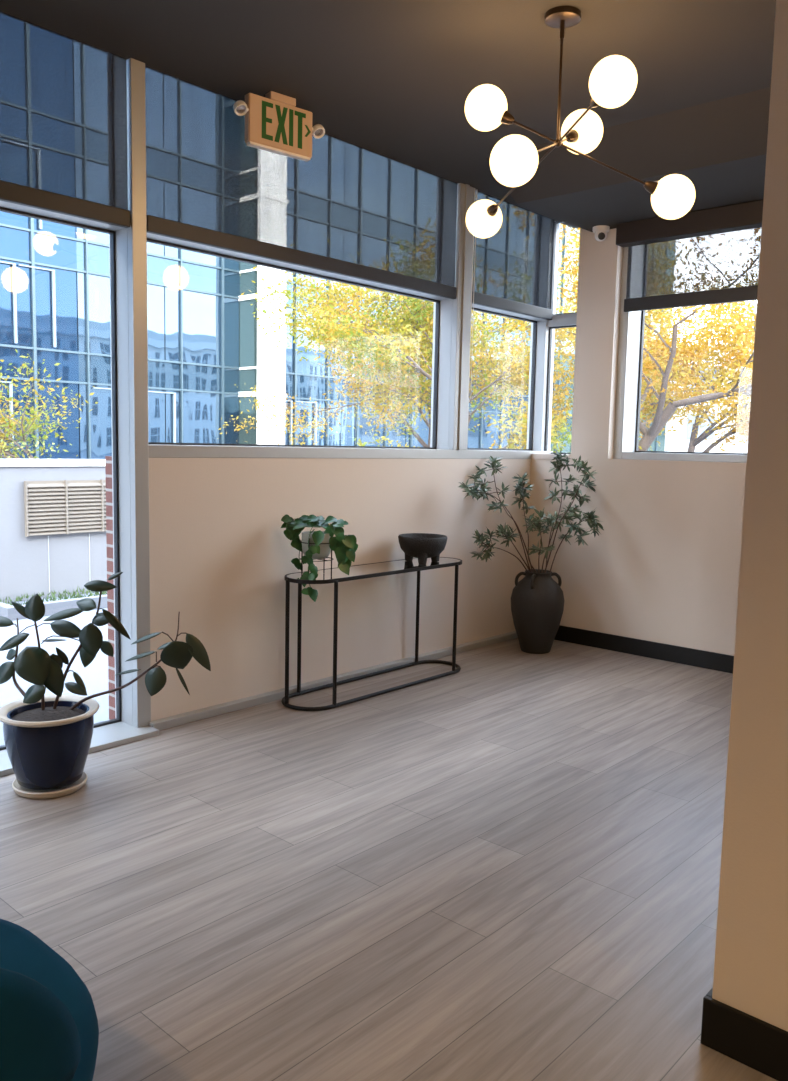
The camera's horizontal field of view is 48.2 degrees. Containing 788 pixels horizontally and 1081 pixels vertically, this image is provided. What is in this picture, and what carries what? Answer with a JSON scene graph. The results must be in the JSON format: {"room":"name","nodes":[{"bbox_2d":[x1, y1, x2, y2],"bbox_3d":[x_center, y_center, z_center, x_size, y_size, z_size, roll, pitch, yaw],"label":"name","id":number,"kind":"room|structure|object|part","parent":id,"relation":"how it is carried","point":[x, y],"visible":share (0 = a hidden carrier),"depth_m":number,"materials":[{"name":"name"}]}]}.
{"room":"building lobby","nodes":[
{"label":"building lobby","id":0,"kind":"room"},
{"bbox_2d":[105,456,114,719],"bbox_3d":[-0.082,0.223,6.313,0.160,1.625,4.230,7,8,42],"label":"wall","id":1,"kind":"structure","parent":0,"point":[108,459],"depth_m":4.76,"materials":[{"name":"red brick"}]},
{"bbox_2d":[0,201,124,750],"bbox_3d":[-2.248,-0.720,3.634,0.160,3.592,2.493,7,8,42],"label":"window","id":2,"kind":"structure","parent":1,"relation":"in","point":[7,207],"depth_m":4.56,"materials":[{"name":"grey metal"}]},
{"bbox_2d":[0,11,129,227],"bbox_3d":[-2.151,-1.878,3.445,0.036,0.802,2.485,7,8,42],"label":"roller blind","id":3,"kind":"object","parent":1,"relation":"attached to","point":[63,99],"visible":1,"depth_m":4.10,"materials":[{"name":"grey fabric"}]},
{"bbox_2d":[0,721,158,776],"bbox_3d":[-3.208,1.191,2.713,0.305,0.048,5.530,7,8,42],"label":"trim","id":4,"kind":"structure","parent":1,"relation":"attached to","point":[119,733],"depth_m":4.53,"materials":[{"name":"grey metal"}]},
{"bbox_2d":[109,58,150,727],"bbox_3d":[-1.374,-0.804,4.576,0.222,3.592,0.082,7,8,42],"label":"trim","id":5,"kind":"structure","parent":1,"relation":"attached to","point":[131,242],"depth_m":4.54,"materials":[{"name":"grey metal"}]},
{"bbox_2d":[147,233,448,448],"bbox_3d":[-0.486,-1.633,5.468,0.160,2.098,2.535,7,8,42],"label":"window","id":6,"kind":"structure","parent":1,"relation":"in","point":[151,238],"depth_m":5.50,"materials":[{"name":"grey metal"}]},
{"bbox_2d":[467,304,544,450],"bbox_3d":[0.853,-1.765,6.937,0.160,2.098,1.110,7,8,42],"label":"window","id":7,"kind":"structure","parent":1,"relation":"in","point":[479,308],"depth_m":7.37,"materials":[{"name":"grey metal"}]},
{"bbox_2d":[468,189,553,401],"bbox_3d":[0.922,-1.817,6.830,0.081,1.527,1.158,7,8,42],"label":"roller blind","id":8,"kind":"object","parent":7,"relation":"attached to","point":[512,268],"visible":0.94,"depth_m":6.83,"materials":[{"name":"grey fabric"}]},
{"bbox_3d":[0.570,-1.767,6.391,0.005,1.508,0.030,7,8,42],"label":"bead chain","id":9,"kind":"part","parent":8,"relation":"part of","materials":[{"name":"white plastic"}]},
{"bbox_2d":[149,458,530,720],"bbox_3d":[-0.041,0.158,6.133,0.130,1.455,3.910,7,8,42],"label":"wall","id":10,"kind":"structure","parent":0,"point":[221,555],"depth_m":5.45,"materials":[{"name":"beige paint"}]},
{"bbox_2d":[148,631,517,729],"bbox_3d":[-0.100,0.878,6.024,0.055,0.045,3.574,7,8,42],"label":"baseboard","id":11,"kind":"structure","parent":10,"relation":"attached to","point":[180,719],"depth_m":5.46,"materials":[{"name":"beige wood"}]},
{"bbox_2d":[148,444,552,458],"bbox_3d":[-0.026,-0.598,6.053,0.144,0.067,3.910,7,8,42],"label":"trim","id":12,"kind":"structure","parent":10,"relation":"on","point":[155,451],"depth_m":5.52,"materials":[{"name":"grey metal"}]},
{"bbox_2d":[430,183,474,449],"bbox_3d":[0.436,-1.721,6.453,0.236,2.098,0.170,7,8,42],"label":"trim","id":13,"kind":"structure","parent":10,"relation":"attached to","point":[455,314],"depth_m":6.41,"materials":[{"name":"grey metal"}]},
{"bbox_2d":[526,221,558,450],"bbox_3d":[1.254,-1.797,7.416,0.150,2.120,0.140,7,8,42],"label":"trim","id":14,"kind":"structure","parent":10,"relation":"attached to","point":[542,343],"depth_m":7.41,"materials":[{"name":"grey metal"}]},
{"bbox_2d":[0,0,775,227],"bbox_3d":[0.811,-2.127,1.443,7.500,0.250,9.900,7,8,42],"label":"ceiling","id":15,"kind":"structure","parent":0,"point":[394,79],"depth_m":4.18,"materials":[{"name":"grey paint"}]},
{"bbox_2d":[233,91,324,161],"bbox_3d":[-0.613,-2.243,4.747,0.568,0.295,0.079,-4,8,-40],"label":"exit sign","id":16,"kind":"object","parent":15,"relation":"hanging from","point":[273,123],"visible":1,"depth_m":4.72,"materials":[{"name":"beige plastic"}]},
{"bbox_2d":[145,66,457,298],"bbox_3d":[-0.404,-2.050,5.362,0.036,0.802,2.525,7,8,42],"label":"roller blind","id":17,"kind":"object","parent":15,"relation":"hanging from","point":[350,210],"visible":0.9,"depth_m":5.16,"materials":[{"name":"grey fabric"}]},
{"bbox_2d":[465,6,694,237],"bbox_3d":[0.578,-1.846,3.853,1.233,0.841,1.085,7,8,42],"label":"chandelier","id":18,"kind":"object","parent":15,"relation":"hanging from","point":[613,80],"visible":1,"depth_m":3.81,"materials":[{"name":"white glass"}]},
{"bbox_3d":[0.463,-1.653,4.530,0.188,0.188,0.188,7,8,42],"label":"glass globe","id":19,"kind":"part","parent":18,"relation":"part of"},
{"bbox_3d":[0.406,-1.909,3.890,0.188,0.188,0.188,7,8,42],"label":"glass globe","id":20,"kind":"part","parent":18,"relation":"part of"},
{"bbox_3d":[0.466,-1.473,3.420,0.188,0.188,0.188,7,8,42],"label":"glass globe","id":21,"kind":"part","parent":18,"relation":"part of"},
{"bbox_3d":[0.604,-1.697,4.141,0.010,0.148,0.632,-1,7,-20],"label":"arm","id":22,"kind":"part","parent":18,"relation":"part of","materials":[{"name":"brown metal"}]},
{"bbox_3d":[0.600,-1.797,3.858,0.240,0.131,0.010,3,6,12],"label":"arm","id":23,"kind":"part","parent":18,"relation":"part of","materials":[{"name":"brown metal"}]},
{"bbox_3d":[0.611,-1.624,3.666,0.010,0.189,0.424,5,7,28],"label":"arm","id":24,"kind":"part","parent":18,"relation":"part of","materials":[{"name":"brown metal"}]},
{"bbox_3d":[0.719,-1.985,3.812,0.020,0.510,0.020,7,8,42],"label":"rod","id":25,"kind":"part","parent":18,"relation":"part of","materials":[{"name":"brown metal"}]},
{"bbox_3d":[0.772,-1.763,3.707,0.263,0.105,0.122,7,8,42],"label":"arm","id":26,"kind":"part","parent":18,"relation":"part of","materials":[{"name":"brown metal"}]},
{"bbox_3d":[0.851,-1.850,3.990,0.188,0.188,0.188,7,8,42],"label":"glass globe","id":27,"kind":"part","parent":18,"relation":"part of"},
{"bbox_3d":[0.929,-1.642,3.861,0.440,0.182,0.010,1,6,-3],"label":"arm","id":28,"kind":"part","parent":18,"relation":"part of","materials":[{"name":"brown metal"}]},
{"bbox_3d":[0.867,-1.816,3.490,0.188,0.188,0.188,7,8,42],"label":"glass globe","id":29,"kind":"part","parent":18,"relation":"part of"},
{"bbox_3d":[1.232,-1.516,3.890,0.188,0.188,0.188,7,8,42],"label":"glass globe","id":30,"kind":"part","parent":18,"relation":"part of"},
{"bbox_2d":[0,638,776,1080],"bbox_3d":[0.720,1.452,1.779,7.450,0.140,9.800,7,8,42],"label":"floor","id":31,"kind":"structure","parent":0,"point":[505,866],"depth_m":3.15,"materials":[{"name":"laminate"}]},
{"bbox_2d":[0,919,98,1080],"bbox_3d":[-1.062,0.958,1.542,1.045,0.823,1.062,7,8,42],"label":"lounge chair","id":32,"kind":"object","parent":31,"relation":"on","point":[49,1029],"visible":1,"depth_m":1.52,"materials":[{"name":"teal fabric"}]},
{"bbox_3d":[-0.746,0.790,1.280,0.258,0.420,0.720,7,8,42],"label":"backrest","id":33,"kind":"part","parent":32,"relation":"part of","materials":[{"name":"teal fabric"}]},
{"bbox_2d":[12,771,87,798],"bbox_3d":[-1.531,1.082,3.926,0.314,0.034,0.314,7,8,42],"label":"saucer","id":34,"kind":"object","parent":31,"relation":"on","point":[20,790],"visible":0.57,"depth_m":3.83,"materials":[{"name":"beige ceramic"}]},
{"bbox_2d":[0,695,99,789],"bbox_3d":[-1.527,0.901,3.907,0.426,0.327,0.426,7,8,42],"label":"plant pot","id":35,"kind":"object","parent":34,"relation":"on","point":[47,749],"visible":0.94,"depth_m":3.79,"materials":[{"name":"blue ceramic"}]},
{"bbox_2d":[0,572,210,709],"bbox_3d":[-1.337,0.473,3.913,1.126,0.664,0.229,2,6,6],"label":"rubber plant","id":36,"kind":"object","parent":35,"relation":"on","point":[33,664],"visible":0.99,"depth_m":3.89,"materials":[{"name":"green plant"}]},
{"bbox_3d":[-1.704,0.535,3.994,0.044,0.347,0.141,-4,8,-38],"label":"stem","id":37,"kind":"part","parent":36,"relation":"part of","materials":[{"name":"brown"}]},
{"bbox_3d":[-1.591,0.565,3.950,0.052,0.419,0.019,3,7,19],"label":"stem","id":38,"kind":"part","parent":36,"relation":"part of","materials":[{"name":"brown"}]},
{"bbox_3d":[-1.426,0.503,3.952,0.240,0.564,0.024,2,6,4],"label":"stem","id":39,"kind":"part","parent":36,"relation":"part of","materials":[{"name":"brown"}]},
{"bbox_3d":[-1.212,0.551,3.897,0.584,0.519,0.028,3,6,16],"label":"stem","id":40,"kind":"part","parent":36,"relation":"part of","materials":[{"name":"brown"}]},
{"bbox_2d":[281,557,461,710],"bbox_3d":[-0.096,0.553,5.674,0.361,0.769,1.520,7,8,42],"label":"console table","id":41,"kind":"object","parent":31,"relation":"on","point":[370,570],"visible":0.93,"depth_m":5.43,"materials":[{"name":"black metal"}]},
{"bbox_3d":[-0.625,0.602,5.154,0.024,0.751,0.024,7,8,42],"label":"leg","id":42,"kind":"part","parent":41,"relation":"part of","materials":[{"name":"black metal"}]},
{"bbox_3d":[-0.579,0.577,5.393,0.024,0.751,0.024,7,8,42],"label":"leg","id":43,"kind":"part","parent":41,"relation":"part of","materials":[{"name":"black metal"}]},
{"bbox_2d":[300,538,333,576],"bbox_3d":[-0.458,0.093,5.219,0.202,0.230,0.202,7,8,42],"label":"stand","id":44,"kind":"object","parent":41,"relation":"on","point":[309,543],"visible":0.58,"depth_m":5.19,"materials":[{"name":"black metal"}]},
{"bbox_3d":[-0.548,0.087,5.256,0.007,0.230,0.007,-2,7,-25],"label":"leg","id":45,"kind":"part","parent":44,"relation":"part of","materials":[{"name":"black metal"}]},
{"bbox_2d":[302,531,330,558],"bbox_3d":[-0.456,0.028,5.212,0.180,0.152,0.180,7,8,42],"label":"planter","id":46,"kind":"object","parent":44,"relation":"on","point":[325,550],"visible":0.63,"depth_m":5.15,"materials":[{"name":"white ceramic"}]},
{"bbox_2d":[281,514,357,601],"bbox_3d":[-0.448,0.098,5.191,0.401,0.491,0.296,-1,7,-22],"label":"trailing plant","id":47,"kind":"object","parent":46,"relation":"in","point":[344,547],"visible":0.98,"depth_m":5.15,"materials":[{"name":"green plant"}]},
{"bbox_3d":[-0.344,0.608,5.154,0.024,0.751,0.024,7,8,42],"label":"leg","id":48,"kind":"part","parent":41,"relation":"part of","materials":[{"name":"black metal"}]},
{"bbox_3d":[-0.088,0.175,5.632,0.310,0.006,1.469,7,8,42],"label":"glass","id":49,"kind":"part","parent":41,"relation":"part of","materials":[{"name":"clear glass"}]},
{"bbox_3d":[0.167,0.503,6.212,0.024,0.751,0.024,7,8,42],"label":"leg","id":50,"kind":"part","parent":41,"relation":"part of","materials":[{"name":"black metal"}]},
{"bbox_2d":[398,533,446,563],"bbox_3d":[0.191,0.057,5.920,0.332,0.181,0.332,7,8,42],"label":"stone bowl","id":51,"kind":"object","parent":41,"relation":"on","point":[422,546],"visible":1,"depth_m":5.80,"materials":[{"name":"black stone"}]},
{"bbox_3d":[0.416,0.533,5.988,0.024,0.751,0.024,7,8,42],"label":"leg","id":52,"kind":"part","parent":41,"relation":"part of","materials":[{"name":"black metal"}]},
{"bbox_2d":[511,569,564,653],"bbox_3d":[1.092,0.539,6.728,0.406,0.618,0.406,7,8,42],"label":"urn","id":53,"kind":"object","parent":31,"relation":"on","point":[537,600],"visible":0.95,"depth_m":6.59,"materials":[{"name":"black ceramic"}]},
{"bbox_3d":[0.962,0.291,6.701,0.085,0.108,0.025,1,6,0],"label":"handle","id":54,"kind":"part","parent":53,"relation":"part of","materials":[{"name":"black ceramic"}]},
{"bbox_2d":[459,449,603,572],"bbox_3d":[0.963,-0.212,6.583,1.121,0.953,0.665,0,6,-12],"label":"leafy branches","id":55,"kind":"object","parent":53,"relation":"in","point":[480,538],"visible":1,"depth_m":6.59,"materials":[{"name":"green plant"}]},
{"bbox_3d":[1.039,0.306,6.580,0.025,0.108,0.085,4,7,25],"label":"handle","id":56,"kind":"part","parent":53,"relation":"part of","materials":[{"name":"black ceramic"}]},
{"bbox_3d":[1.232,0.296,6.702,0.085,0.108,0.025,1,6,0],"label":"handle","id":57,"kind":"part","parent":53,"relation":"part of","materials":[{"name":"black ceramic"}]},
{"bbox_2d":[527,228,746,655],"bbox_3d":[2.454,-0.779,6.250,3.240,3.400,0.380,7,8,42],"label":"wall","id":58,"kind":"structure","parent":0,"point":[664,564],"depth_m":6.66,"materials":[{"name":"beige paint"}]},
{"bbox_2d":[531,454,570,459],"bbox_3d":[1.367,-0.683,7.206,0.366,0.045,0.324,7,8,42],"label":"trim","id":59,"kind":"structure","parent":58,"relation":"attached to","point":[533,456],"depth_m":7.12,"materials":[{"name":"beige paint"}]},
{"bbox_2d":[544,221,576,453],"bbox_3d":[1.475,-1.659,7.207,0.480,1.900,0.070,7,8,42],"label":"window","id":60,"kind":"structure","parent":58,"relation":"in","point":[564,320],"depth_m":7.31,"materials":[{"name":"grey metal"}]},
{"bbox_2d":[593,225,609,240],"bbox_3d":[1.542,-2.282,6.568,0.124,0.101,0.124,7,8,42],"label":"security camera","id":61,"kind":"object","parent":58,"relation":"attached to","point":[600,231],"visible":1,"depth_m":6.53,"materials":[{"name":"white plastic"}]},
{"bbox_2d":[554,625,733,673],"bbox_3d":[2.288,0.862,6.280,3.205,0.125,0.016,7,8,42],"label":"baseboard","id":62,"kind":"structure","parent":58,"relation":"attached to","point":[655,650],"depth_m":6.61,"materials":[{"name":"black paint"}]},
{"bbox_2d":[613,247,746,462],"bbox_3d":[2.564,-1.373,6.110,2.095,1.665,0.240,7,8,42],"label":"trim","id":63,"kind":"structure","parent":58,"relation":"attached to","point":[630,322],"depth_m":6.72,"materials":[{"name":"grey metal"}]},
{"bbox_2d":[616,200,762,311],"bbox_3d":[2.454,-1.924,5.844,2.100,0.613,0.172,7,8,42],"label":"roller blind","id":64,"kind":"object","parent":58,"relation":"attached to","point":[707,256],"visible":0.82,"depth_m":6.20,"materials":[{"name":"black fabric"}]},
{"bbox_2d":[635,310,746,454],"bbox_3d":[2.663,-1.404,6.159,2.020,1.610,0.032,7,8,42],"label":"window","id":65,"kind":"structure","parent":58,"relation":"in","point":[643,312],"depth_m":6.83,"materials":[{"name":"grey metal"}]},
{"bbox_2d":[712,0,787,1031],"bbox_3d":[3.803,-0.330,2.389,4.015,3.400,4.320,7,8,42],"label":"wall","id":66,"kind":"structure","parent":0,"point":[750,976],"depth_m":2.16,"materials":[{"name":"beige paint"}]},
{"bbox_2d":[486,87,770,231],"bbox_3d":[2.176,-2.297,5.399,2.755,0.210,1.690,7,8,42],"label":"soffit","id":67,"kind":"object","parent":66,"relation":"attached to","point":[720,146],"depth_m":5.27,"materials":[{"name":"grey paint"}]},
{"bbox_2d":[700,988,787,1080],"bbox_3d":[3.549,1.299,2.487,3.833,0.130,3.940,7,8,42],"label":"baseboard","id":68,"kind":"structure","parent":66,"relation":"attached to","point":[753,1042],"depth_m":2.24,"materials":[{"name":"black paint"}]},
{"label":"outside","id":69,"kind":"structure","parent":0,"visible":0},
{"bbox_2d":[0,592,108,745],"bbox_3d":[16.766,0.211,18.638,120.000,0.300,130.000,7,8,42],"label":"ground","id":70,"kind":"structure","parent":69,"point":[94,676],"depth_m":6.80,"materials":[{"name":"white concrete"}]},
{"bbox_2d":[0,439,59,458],"bbox_3d":[-6.711,-0.188,8.351,0.802,1.718,7.333,7,8,42],"label":"hedge","id":71,"kind":"object","parent":70,"relation":"on","point":[24,443],"visible":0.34,"depth_m":10.70,"materials":[{"name":"green plant"}]},
{"bbox_2d":[0,349,97,458],"bbox_3d":[-7.818,-2.143,18.318,3.364,3.421,3.609,4,7,21],"label":"tree","id":72,"kind":"object","parent":70,"relation":"on","point":[30,426],"visible":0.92,"depth_m":18.23,"materials":[{"name":"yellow plant"}]},
{"bbox_2d":[0,459,106,602],"bbox_3d":[-5.952,0.082,7.128,0.360,1.480,14.500,7,8,42],"label":"wall","id":73,"kind":"structure","parent":70,"relation":"on","point":[58,562],"depth_m":9.36,"materials":[{"name":"white paint"}]},
{"bbox_2d":[24,480,105,536],"bbox_3d":[-3.181,-0.393,9.856,0.060,0.580,1.930,7,8,42],"label":"air vent","id":74,"kind":"object","parent":73,"relation":"in","point":[65,506],"visible":0.43,"depth_m":9.45,"materials":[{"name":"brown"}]},
{"bbox_2d":[0,586,106,620],"bbox_3d":[-2.452,0.511,10.152,0.876,0.120,4.408,7,8,42],"label":"planter bed","id":75,"kind":"object","parent":70,"relation":"on","point":[51,607],"visible":0.17,"depth_m":8.72,"materials":[{"name":"concrete"}]},
{"bbox_2d":[0,211,671,458],"bbox_3d":[-25.355,-15.240,21.751,15.370,28.400,120.000,7,8,42],"label":"glass office building","id":76,"kind":"structure","parent":70,"relation":"on","point":[205,339],"depth_m":32.77,"materials":[{"name":"blue glass"}]},
{"bbox_3d":[-16.414,-8.958,23.113,0.100,1.000,17.200,7,8,42],"label":"spandrel panel","id":77,"kind":"part","parent":76,"relation":"part of","materials":[{"name":"blue glass"}]},
{"bbox_3d":[-16.493,-5.281,23.514,0.100,1.000,17.200,7,8,42],"label":"spandrel panel","id":78,"kind":"part","parent":76,"relation":"part of","materials":[{"name":"blue glass"}]},
{"bbox_3d":[-8.348,-9.749,31.962,0.100,1.000,6.800,7,8,42],"label":"spandrel panel","id":79,"kind":"part","parent":76,"relation":"part of","materials":[{"name":"blue glass"}]},
{"bbox_3d":[-8.427,-6.072,32.362,0.100,1.000,6.800,7,8,42],"label":"spandrel panel","id":80,"kind":"part","parent":76,"relation":"part of","materials":[{"name":"blue glass"}]},
{"bbox_3d":[-5.201,-13.745,34.025,1.300,23.170,1.000,7,8,42],"label":"bay glass","id":81,"kind":"part","parent":76,"relation":"part of","materials":[{"name":"glass"}]},
{"bbox_3d":[-4.997,-15.429,33.824,1.370,27.030,1.400,7,8,42],"label":"bay trim","id":82,"kind":"part","parent":76,"relation":"part of","materials":[{"name":"white metal"}]},
{"bbox_3d":[-4.599,-13.691,33.650,0.100,23.170,1.250,7,8,42],"label":"bay panel","id":83,"kind":"part","parent":76,"relation":"part of","materials":[{"name":"white"}]},
{"bbox_3d":[2.026,-7.097,43.829,0.100,1.000,21.700,7,8,42],"label":"spandrel panel","id":84,"kind":"part","parent":76,"relation":"part of","materials":[{"name":"blue glass"}]},
{"bbox_3d":[2.105,-10.774,43.428,0.100,1.000,21.700,7,8,42],"label":"spandrel panel","id":85,"kind":"part","parent":76,"relation":"part of","materials":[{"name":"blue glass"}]},
{"bbox_3d":[14.362,-8.306,57.361,0.100,1.000,15.000,7,8,42],"label":"spandrel panel","id":86,"kind":"part","parent":76,"relation":"part of","materials":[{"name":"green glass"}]},
{"bbox_3d":[14.441,-11.984,56.960,0.100,1.000,15.000,7,8,42],"label":"spandrel panel","id":87,"kind":"part","parent":76,"relation":"part of","materials":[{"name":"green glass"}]},
{"bbox_3d":[14.520,-15.661,56.559,0.100,1.000,15.000,7,8,42],"label":"spandrel panel","id":88,"kind":"part","parent":76,"relation":"part of","materials":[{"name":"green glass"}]},
{"bbox_2d":[218,278,565,446],"bbox_3d":[0.303,-3.477,19.440,6.347,6.168,8.061,-4,8,-42],"label":"tree","id":89,"kind":"object","parent":70,"relation":"on","point":[493,316],"visible":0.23,"depth_m":19.69,"materials":[{"name":"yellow plant"}]},
{"bbox_2d":[240,266,680,452],"bbox_3d":[1.257,-2.686,14.537,6.378,5.726,7.054,5,7,29],"label":"tree","id":90,"kind":"object","parent":70,"relation":"on","point":[410,336],"visible":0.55,"depth_m":14.62,"materials":[{"name":"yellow plant"}]},
{"bbox_2d":[482,223,756,450],"bbox_3d":[5.466,-2.775,12.986,7.646,6.525,7.116,5,7,33],"label":"tree","id":91,"kind":"object","parent":70,"relation":"on","point":[665,408],"visible":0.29,"depth_m":13.39,"materials":[{"name":"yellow plant"}]},
{"bbox_2d":[643,300,755,452],"bbox_3d":[6.951,-2.763,18.041,5.226,5.338,5.645,6,8,36],"label":"tree","id":92,"kind":"object","parent":70,"relation":"on","point":[727,358],"visible":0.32,"depth_m":17.23,"materials":[{"name":"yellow plant"}]},
{"bbox_2d":[664,344,753,452],"bbox_3d":[33.898,-8.743,60.464,44.000,9.170,12.100,7,8,42],"label":"building","id":93,"kind":"structure","parent":70,"relation":"on","point":[678,441],"depth_m":63.30,"materials":[{"name":"grey"}]}
]}

